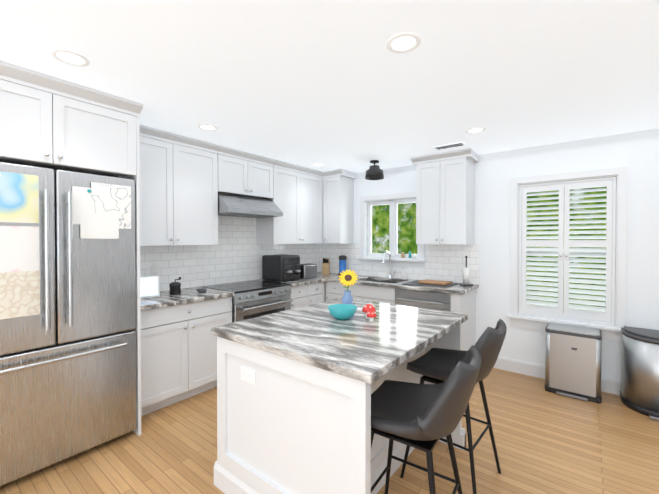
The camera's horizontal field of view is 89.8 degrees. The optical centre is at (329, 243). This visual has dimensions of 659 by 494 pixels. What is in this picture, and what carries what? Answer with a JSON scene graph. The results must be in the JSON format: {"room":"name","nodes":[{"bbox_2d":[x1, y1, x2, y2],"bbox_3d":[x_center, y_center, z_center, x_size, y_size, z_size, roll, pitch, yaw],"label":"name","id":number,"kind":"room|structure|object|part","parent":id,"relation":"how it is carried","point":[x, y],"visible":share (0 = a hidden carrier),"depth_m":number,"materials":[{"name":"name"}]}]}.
{"room":"kitchen","nodes":[
{"label":"kitchen","id":0,"kind":"room"},
{"bbox_2d":[0,368,658,493],"bbox_3d":[-0.051,1.449,1.076,5.580,0.080,6.720,1,1,38],"label":"floor","id":1,"kind":"structure","parent":0,"point":[546,442],"depth_m":2.19,"materials":[{"name":"brown wood"}]},
{"bbox_2d":[0,162,136,485],"bbox_3d":[-1.944,0.457,2.242,0.828,1.877,0.910,1,1,38],"label":"fridge","id":2,"kind":"object","parent":1,"relation":"on","point":[68,386],"visible":1,"depth_m":2.05,"materials":[{"name":"grey metal"}]},
{"bbox_2d":[0,60,142,435],"bbox_3d":[-1.959,0.202,2.236,0.842,2.388,0.986,1,1,38],"label":"tall cabinet","id":3,"kind":"object","parent":1,"relation":"on","point":[52,122],"visible":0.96,"depth_m":2.08,"materials":[{"name":"white paint"}]},
{"bbox_2d":[141,287,233,415],"bbox_3d":[-1.455,0.931,3.059,0.630,0.910,0.912,1,1,38],"label":"base cabinet","id":4,"kind":"object","parent":1,"relation":"on","point":[178,351],"depth_m":2.84,"materials":[{"name":"white paint"}]},
{"bbox_2d":[140,275,159,298],"bbox_3d":[-1.646,0.380,2.902,0.270,0.189,0.097,0,1,-32],"label":"tablet","id":5,"kind":"object","parent":4,"relation":"on","point":[149,287],"visible":0.6,"depth_m":2.91,"materials":[{"name":"white plastic"}]},
{"bbox_2d":[169,277,180,294],"bbox_3d":[-1.440,0.391,3.092,0.111,0.164,0.100,1,1,38],"label":"coffee grinder","id":6,"kind":"object","parent":4,"relation":"on","point":[175,287],"visible":1,"depth_m":3.06,"materials":[{"name":"black plastic"}]},
{"bbox_2d":[196,288,206,292],"bbox_3d":[-1.227,0.455,3.179,0.100,0.035,0.100,1,1,38],"label":"dish","id":7,"kind":"object","parent":4,"relation":"on","point":[202,290],"visible":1,"depth_m":3.16,"materials":[{"name":"grey ceramic"}]},
{"bbox_2d":[200,280,292,322],"bbox_3d":[-0.899,0.921,3.696,0.699,0.916,0.770,1,1,38],"label":"range","id":8,"kind":"object","parent":1,"relation":"on","point":[253,298],"visible":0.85,"depth_m":3.52,"materials":[{"name":"silver metal"}]},
{"bbox_2d":[259,276,328,308],"bbox_3d":[-0.488,0.918,4.281,0.646,0.910,0.650,1,1,38],"label":"base cabinet","id":9,"kind":"object","parent":1,"relation":"on","point":[304,292],"depth_m":4.14,"materials":[{"name":"white paint"}]},
{"bbox_2d":[262,254,300,281],"bbox_3d":[-0.592,0.303,4.192,0.430,0.315,0.340,1,1,38],"label":"air fryer","id":10,"kind":"object","parent":9,"relation":"on","point":[280,268],"visible":1,"depth_m":4.07,"materials":[{"name":"black plastic"}]},
{"bbox_2d":[300,263,316,278],"bbox_3d":[-0.310,0.365,4.407,0.170,0.187,0.275,1,1,38],"label":"toaster","id":11,"kind":"object","parent":9,"relation":"on","point":[309,270],"visible":0.73,"depth_m":4.32,"materials":[{"name":"silver metal"}]},
{"bbox_2d":[214,317,467,493],"bbox_3d":[0.132,0.961,2.090,1.052,0.874,1.266,1,1,38],"label":"kitchen island","id":12,"kind":"object","parent":1,"relation":"on","point":[297,387],"depth_m":1.62,"materials":[{"name":"paint"}]},
{"bbox_2d":[211,297,466,384],"bbox_3d":[0.132,0.502,2.085,1.070,0.040,1.290,1,1,38],"label":"island countertop","id":13,"kind":"structure","parent":12,"relation":"on","point":[357,348],"depth_m":1.77,"materials":[{"name":"grey stone"}]},
{"bbox_2d":[327,304,357,319],"bbox_3d":[0.083,0.443,2.128,0.196,0.075,0.196,1,1,38],"label":"bowl","id":14,"kind":"object","parent":13,"relation":"on","point":[342,311],"visible":1,"depth_m":2.08,"materials":[{"name":"teal ceramic"}]},
{"bbox_2d":[338,269,357,304],"bbox_3d":[0.141,0.334,2.443,0.133,0.286,0.117,1,1,38],"label":"sunflower vase","id":15,"kind":"object","parent":13,"relation":"on","point":[348,278],"visible":0.92,"depth_m":2.44,"materials":[{"name":"blue ceramic"}]},
{"bbox_2d":[362,304,376,321],"bbox_3d":[0.256,0.434,2.096,0.132,0.094,0.135,1,1,38],"label":"figurine","id":16,"kind":"object","parent":13,"relation":"on","point":[369,310],"visible":1,"depth_m":2.09,"materials":[{"name":"red ceramic"}]},
{"bbox_2d":[317,272,478,350],"bbox_3d":[0.580,0.917,4.260,2.355,0.912,0.633,1,1,38],"label":"base cabinet","id":17,"kind":"object","parent":1,"relation":"on","point":[368,288],"depth_m":3.79,"materials":[{"name":"white paint"}]},
{"bbox_2d":[322,258,329,274],"bbox_3d":[-0.053,0.330,4.925,0.100,0.245,0.186,0,1,3],"label":"knife block","id":18,"kind":"object","parent":17,"relation":"on","point":[325,266],"visible":1,"depth_m":4.85,"materials":[{"name":"brown wood"}]},
{"bbox_2d":[338,255,346,275],"bbox_3d":[0.190,0.311,4.761,0.121,0.287,0.121,1,1,38],"label":"water filter","id":19,"kind":"object","parent":17,"relation":"on","point":[342,262],"visible":0.77,"depth_m":4.72,"materials":[{"name":"blue plastic"}]},
{"bbox_2d":[382,251,395,277],"bbox_3d":[0.770,0.276,4.307,0.108,0.366,0.245,1,1,38],"label":"sink faucet","id":20,"kind":"object","parent":17,"relation":"on","point":[390,274],"visible":1,"depth_m":4.38,"materials":[{"name":"silver metal"}]},
{"bbox_2d":[402,268,405,279],"bbox_3d":[0.957,0.377,4.265,0.056,0.166,0.063,1,1,38],"label":"soap dispenser","id":21,"kind":"object","parent":17,"relation":"on","point":[403,274],"visible":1,"depth_m":4.25,"materials":[{"name":"white plastic"}]},
{"bbox_2d":[402,280,457,287],"bbox_3d":[1.161,0.459,3.812,0.500,0.011,0.420,1,1,38],"label":"drying mat","id":22,"kind":"object","parent":17,"relation":"on","point":[415,282],"visible":0.65,"depth_m":3.71,"materials":[{"name":"grey plastic"}]},
{"bbox_2d":[418,279,451,284],"bbox_3d":[1.215,0.442,3.801,0.320,0.022,0.230,1,1,38],"label":"cutting board","id":23,"kind":"object","parent":22,"relation":"on","point":[436,282],"visible":0.98,"depth_m":3.76,"materials":[{"name":"brown wood"}]},
{"bbox_2d":[459,256,473,285],"bbox_3d":[1.530,0.301,3.699,0.150,0.330,0.150,1,1,38],"label":"paper towel holder","id":24,"kind":"object","parent":17,"relation":"on","point":[466,275],"visible":1,"depth_m":3.67,"materials":[{"name":"white paper"}]},
{"bbox_2d":[395,288,450,311],"bbox_3d":[1.152,0.942,3.783,0.618,0.864,0.646,1,1,38],"label":"dishwasher","id":25,"kind":"object","parent":1,"relation":"on","point":[427,300],"visible":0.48,"depth_m":3.54,"materials":[{"name":"grey metal"}]},
{"bbox_2d":[371,345,480,493],"bbox_3d":[0.381,0.922,1.466,0.527,0.965,0.483,1,1,38],"label":"bar stool","id":26,"kind":"object","parent":1,"relation":"on","point":[425,417],"visible":0.94,"depth_m":1.34,"materials":[{"name":"grey leather"}]},
{"bbox_2d":[400,319,506,493],"bbox_3d":[0.753,0.916,1.972,0.523,0.965,0.477,1,1,38],"label":"bar stool","id":27,"kind":"object","parent":1,"relation":"on","point":[435,365],"visible":0.77,"depth_m":1.87,"materials":[{"name":"grey leather"}]},
{"bbox_2d":[545,323,601,403],"bbox_3d":[2.274,1.090,3.093,0.418,0.592,0.339,1,1,38],"label":"trash can","id":28,"kind":"object","parent":1,"relation":"on","point":[572,361],"visible":0.98,"depth_m":2.99,"materials":[{"name":"silver metal"}]},
{"bbox_2d":[620,326,658,420],"bbox_3d":[2.714,1.068,2.713,0.468,0.644,0.393,1,1,38],"label":"trash can","id":29,"kind":"object","parent":1,"relation":"on","point":[639,391],"visible":1,"depth_m":2.72,"materials":[{"name":"silver metal"}]},
{"bbox_2d":[0,0,658,172],"bbox_3d":[-0.051,-0.996,1.048,5.580,0.030,6.720,1,1,38],"label":"ceiling","id":30,"kind":"structure","parent":0,"point":[330,85],"depth_m":1.87,"materials":[{"name":"white paint"}]},
{"bbox_2d":[50,49,89,65],"bbox_3d":[-1.376,-0.986,1.756,0.165,0.006,0.165,0,1,32],"label":"recessed light","id":31,"kind":"object","parent":30,"relation":"in","point":[63,55],"depth_m":1.75,"materials":[{"name":"white plastic"}]},
{"bbox_2d":[198,124,217,130],"bbox_3d":[-1.046,-0.998,2.843,0.165,0.006,0.165,0,1,29],"label":"recessed light","id":32,"kind":"object","parent":30,"relation":"in","point":[207,127],"depth_m":2.85,"materials":[{"name":"white plastic"}]},
{"bbox_2d":[312,163,323,165],"bbox_3d":[-0.147,-1.014,4.235,0.165,0.006,0.165,0,1,32],"label":"recessed light","id":33,"kind":"object","parent":30,"relation":"in","point":[314,164],"depth_m":4.24,"materials":[{"name":"white plastic"}]},
{"bbox_2d":[365,160,383,179],"bbox_3d":[0.552,-0.907,4.058,0.230,0.214,0.230,1,1,38],"label":"pendant lamp","id":34,"kind":"object","parent":30,"relation":"hanging from","point":[374,172],"visible":1,"depth_m":4.00,"materials":[{"name":"black plastic"}]},
{"bbox_2d":[386,32,420,52],"bbox_3d":[0.363,-0.984,1.626,0.165,0.006,0.165,0,1,32],"label":"recessed light","id":35,"kind":"object","parent":30,"relation":"in","point":[405,42],"depth_m":1.62,"materials":[{"name":"white plastic"}]},
{"bbox_2d":[433,142,465,149],"bbox_3d":[1.230,-1.003,3.398,0.300,0.009,0.120,1,1,38],"label":"ceiling vent","id":36,"kind":"object","parent":30,"relation":"in","point":[452,145],"visible":1,"depth_m":3.39,"materials":[{"name":"white metal"}]},
{"bbox_2d":[465,127,485,133],"bbox_3d":[1.288,-0.999,2.921,0.165,0.006,0.165,0,1,29],"label":"recessed light","id":37,"kind":"object","parent":30,"relation":"in","point":[477,129],"depth_m":2.92,"materials":[{"name":"white plastic"}]},
{"bbox_2d":[354,128,658,379],"bbox_3d":[1.977,0.185,3.652,5.300,2.390,0.140,1,1,38],"label":"wall","id":38,"kind":"structure","parent":0,"point":[636,153],"depth_m":3.40,"materials":[{"name":"white paint"}]},
{"bbox_2d":[358,191,425,267],"bbox_3d":[0.853,-0.182,4.491,1.000,0.975,0.180,1,1,38],"label":"window","id":39,"kind":"structure","parent":38,"relation":"in","point":[364,259],"depth_m":4.51,"materials":[{"name":"white paint"}]},
{"bbox_3d":[0.870,-0.203,4.512,0.804,0.779,0.065,1,1,38],"label":"sash of the window by the sink","id":40,"kind":"part","parent":39,"relation":"part of","materials":[{"name":"white wood"}]},
{"bbox_2d":[401,251,415,257],"bbox_3d":[1.040,0.144,4.354,0.202,0.090,0.043,1,1,38],"label":"jar","id":41,"kind":"object","parent":39,"relation":"on","point":[403,255],"visible":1,"depth_m":4.33,"materials":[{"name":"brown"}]},
{"bbox_2d":[320,243,478,284],"bbox_3d":[0.787,0.228,4.488,2.336,0.457,0.011,1,1,38],"label":"tile backsplash","id":42,"kind":"structure","parent":38,"relation":"attached to","point":[440,258],"depth_m":4.12,"materials":[{"name":"white tile"}]},
{"bbox_2d":[410,148,478,244],"bbox_3d":[1.326,-0.501,3.822,0.665,1.018,0.377,1,1,38],"label":"upper cabinet","id":43,"kind":"object","parent":38,"relation":"attached to","point":[445,185],"visible":1,"depth_m":3.69,"materials":[{"name":"white paint"}]},
{"bbox_2d":[493,356,620,394],"bbox_3d":[2.849,1.321,2.881,2.921,0.135,0.018,1,1,38],"label":"baseboard","id":44,"kind":"structure","parent":38,"relation":"attached to","point":[610,385],"depth_m":3.44,"materials":[{"name":"white paint"}]},
{"bbox_2d":[507,167,627,341],"bbox_3d":[2.353,0.097,3.319,0.974,1.592,0.180,1,1,38],"label":"window","id":45,"kind":"structure","parent":38,"relation":"in","point":[613,332],"depth_m":3.16,"materials":[{"name":"white paint"}]},
{"bbox_2d":[519,177,615,324],"bbox_3d":[2.342,0.066,3.305,0.782,1.377,0.073,1,1,38],"label":"window shutters","id":46,"kind":"object","parent":45,"relation":"attached to","point":[563,243],"visible":1,"depth_m":3.28,"materials":[{"name":"white paint"}]},
{"bbox_3d":[2.390,0.072,3.366,0.784,1.392,0.040,1,1,38],"label":"window shutter sash","id":47,"kind":"part","parent":45,"relation":"part of","materials":[{"name":"white wood"}]},
{"bbox_3d":[-2.192,0.195,2.738,0.140,2.390,6.720,1,1,38],"label":"wall","id":48,"kind":"structure","parent":0,"visible":0},
{"bbox_2d":[139,124,218,245],"bbox_3d":[-1.568,-0.494,3.145,0.327,1.018,0.934,1,1,38],"label":"upper cabinet","id":49,"kind":"object","parent":48,"relation":"attached to","point":[184,180],"depth_m":3.07,"materials":[{"name":"white paint"}]},
{"bbox_2d":[140,216,319,290],"bbox_3d":[-1.066,-0.044,4.053,0.009,1.012,2.976,1,1,38],"label":"tile backsplash","id":50,"kind":"structure","parent":48,"relation":"attached to","point":[236,253],"depth_m":3.83,"materials":[{"name":"white tile"}]},
{"bbox_2d":[151,265,157,275],"bbox_3d":[-1.707,0.264,3.223,0.007,0.114,0.070,1,1,38],"label":"electrical outlet plate","id":51,"kind":"object","parent":50,"relation":"attached to","point":[154,270],"depth_m":3.22,"materials":[{"name":"white plastic"}]},
{"bbox_2d":[219,145,274,199],"bbox_3d":[-1.045,-0.779,3.810,0.327,0.463,0.757,1,1,38],"label":"upper cabinet","id":52,"kind":"object","parent":48,"relation":"attached to","point":[240,173],"depth_m":3.68,"materials":[{"name":"white paint"}]},
{"bbox_2d":[218,192,282,217],"bbox_3d":[-0.973,-0.429,3.758,0.491,0.229,0.752,1,1,38],"label":"range hood","id":53,"kind":"object","parent":52,"relation":"attached to","point":[233,205],"visible":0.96,"depth_m":3.60,"materials":[{"name":"silver metal"}]},
{"bbox_2d":[256,159,322,243],"bbox_3d":[-0.486,-0.509,4.476,0.390,1.018,0.968,1,1,38],"label":"upper cabinet","id":54,"kind":"object","parent":48,"relation":"attached to","point":[298,189],"depth_m":4.32,"materials":[{"name":"white paint"}]},
{"bbox_2d":[323,169,354,243],"bbox_3d":[0.102,-0.512,4.773,0.335,1.018,0.388,1,1,38],"label":"upper cabinet","id":55,"kind":"object","parent":48,"relation":"attached to","point":[338,185],"depth_m":4.67,"materials":[{"name":"white paint"}]},
{"label":"outside","id":56,"kind":"structure","parent":0,"visible":0},
{"bbox_2d":[372,187,606,311],"bbox_3d":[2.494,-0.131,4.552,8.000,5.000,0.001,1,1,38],"label":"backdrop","id":57,"kind":"structure","parent":56,"point":[406,228],"depth_m":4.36,"materials":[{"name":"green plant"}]}
]}

